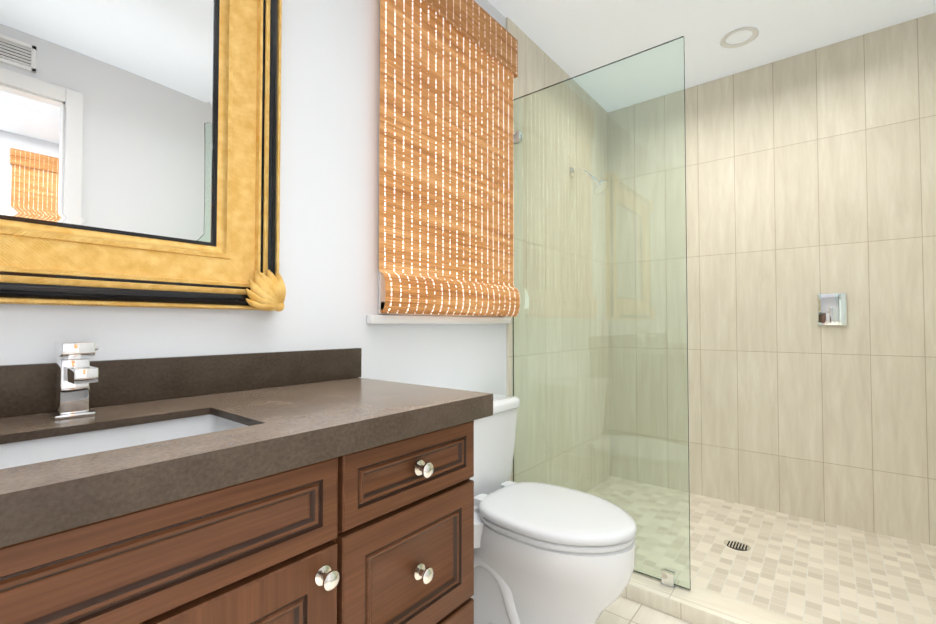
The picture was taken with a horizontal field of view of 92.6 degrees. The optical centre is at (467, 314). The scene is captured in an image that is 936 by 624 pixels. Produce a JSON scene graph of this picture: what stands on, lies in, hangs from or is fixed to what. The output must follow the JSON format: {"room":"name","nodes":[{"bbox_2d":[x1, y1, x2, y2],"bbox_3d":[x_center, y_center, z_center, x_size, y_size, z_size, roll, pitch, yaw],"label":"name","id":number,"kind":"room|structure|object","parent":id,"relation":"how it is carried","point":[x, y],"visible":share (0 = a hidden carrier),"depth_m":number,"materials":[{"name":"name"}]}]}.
{"room":"bathroom","nodes":[
{"label":"bathroom","id":0,"kind":"room"},
{"bbox_2d":[0,0,506,394],"bbox_3d":[-0.273,-0.187,1.684,0.100,2.570,4.110,-1,-2,39],"label":"wall","id":1,"kind":"structure","parent":0,"point":[329,209],"depth_m":1.37,"materials":[{"name":"white paint"}]},
{"bbox_2d":[0,0,285,311],"bbox_3d":[-0.805,-0.531,0.895,0.069,1.032,0.919,-1,-2,39],"label":"gilt mirror","id":2,"kind":"object","parent":1,"relation":"attached to","point":[140,142],"visible":1,"depth_m":1.01,"materials":[{"name":"gold metal"}]},
{"bbox_2d":[367,315,510,323],"bbox_3d":[-0.068,0.024,1.830,0.030,0.030,0.842,-1,-2,39],"label":"window sill","id":3,"kind":"structure","parent":1,"relation":"attached to","point":[388,319],"depth_m":1.72,"materials":[{"name":"white"}]},
{"bbox_2d":[378,35,503,316],"bbox_3d":[-0.069,-0.636,1.857,0.012,1.285,0.760,-1,-2,39],"label":"window","id":4,"kind":"structure","parent":1,"relation":"in","point":[381,291],"depth_m":1.56,"materials":[{"name":"white"}]},
{"bbox_2d":[379,0,519,316],"bbox_3d":[-0.044,-0.665,1.833,0.080,1.337,0.849,-1,-2,39],"label":"window blind","id":5,"kind":"object","parent":4,"relation":"attached to","point":[448,71],"visible":0.98,"depth_m":1.77,"materials":[{"name":"orange wicker"}]},
{"bbox_2d":[506,17,613,491],"bbox_3d":[0.587,-0.165,2.661,0.010,2.570,1.260,-1,-2,39],"label":"shower wall tile","id":6,"kind":"structure","parent":1,"relation":"attached to","point":[536,70],"depth_m":2.57,"materials":[{"name":"beige tile"}]},
{"bbox_2d":[570,168,607,193],"bbox_3d":[0.717,-0.801,2.653,0.218,0.188,0.094,-1,-2,39],"label":"shower head","id":7,"kind":"object","parent":6,"relation":"attached to","point":[600,184],"depth_m":2.62},
{"bbox_2d":[610,12,935,545],"bbox_3d":[1.768,-0.167,2.542,1.999,2.570,0.010,-1,-2,39],"label":"shower wall tile","id":8,"kind":"structure","parent":1,"relation":"attached to","point":[810,175],"depth_m":2.50,"materials":[{"name":"beige tile"}]},
{"bbox_2d":[817,293,846,324],"bbox_3d":[1.925,-0.027,2.366,0.120,0.170,0.058,-1,-2,39],"label":"trim","id":9,"kind":"structure","parent":8,"relation":"in","point":[832,308],"depth_m":2.37,"materials":[{"name":"silver metal"}]},
{"bbox_2d":[595,596,691,623],"bbox_3d":[1.402,1.088,-0.051,4.850,0.060,4.660,-1,-2,39],"label":"floor","id":10,"kind":"structure","parent":0,"point":[621,610],"depth_m":1.63,"materials":[{"name":"tile"}]},
{"bbox_2d":[0,341,492,623],"bbox_3d":[-0.694,0.560,0.618,0.559,1.026,1.743,-1,-2,39],"label":"bathroom vanity","id":11,"kind":"object","parent":10,"relation":"on","point":[327,486],"visible":1,"depth_m":0.78,"materials":[{"name":"brown wood"}]},
{"bbox_2d":[470,393,636,623],"bbox_3d":[0.205,0.714,1.572,0.752,0.763,0.496,-1,-2,39],"label":"toilet","id":12,"kind":"object","parent":10,"relation":"on","point":[544,553],"visible":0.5,"depth_m":1.43,"materials":[{"name":"white ceramic"}]},
{"bbox_2d":[621,566,808,623],"bbox_3d":[0.977,1.064,1.533,1.978,0.060,0.150,-1,-2,39],"label":"curb","id":13,"kind":"object","parent":10,"relation":"on","point":[694,604],"visible":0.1,"depth_m":1.62,"materials":[{"name":"tile"}]},
{"bbox_2d":[513,36,690,589],"bbox_3d":[0.773,-0.026,1.307,1.976,2.111,0.723,-1,-2,39],"label":"glass shower enclosure","id":14,"kind":"object","parent":13,"relation":"on","point":[668,577],"visible":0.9,"depth_m":1.88,"materials":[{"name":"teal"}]},
{"bbox_2d":[586,476,935,623],"bbox_3d":[1.394,1.104,2.049,1.978,0.004,1.179,-1,-2,39],"label":"mosaic shower floor","id":15,"kind":"structure","parent":10,"relation":"on","point":[809,571],"depth_m":2.01,"materials":[{"name":"beige tile"}]},
{"bbox_2d":[724,540,750,550],"bbox_3d":[1.286,1.103,2.137,0.110,0.002,0.110,-1,-2,39],"label":"shower drain","id":16,"kind":"object","parent":15,"relation":"on","point":[737,545],"visible":1,"depth_m":2.14,"materials":[{"name":"silver metal"}]},
{"bbox_2d":[488,0,935,111],"bbox_3d":[1.402,-1.542,0.009,4.850,0.060,4.660,-1,-2,39],"label":"ceiling","id":17,"kind":"structure","parent":0,"point":[572,38],"depth_m":2.31,"materials":[{"name":"white paint"}]},
{"bbox_2d":[720,27,758,48],"bbox_3d":[1.425,-1.462,2.354,0.176,0.030,0.176,-1,-2,39],"label":"recessed light","id":18,"kind":"object","parent":17,"relation":"in","point":[753,30],"visible":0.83,"depth_m":2.35,"materials":[{"name":"white"}]}
]}

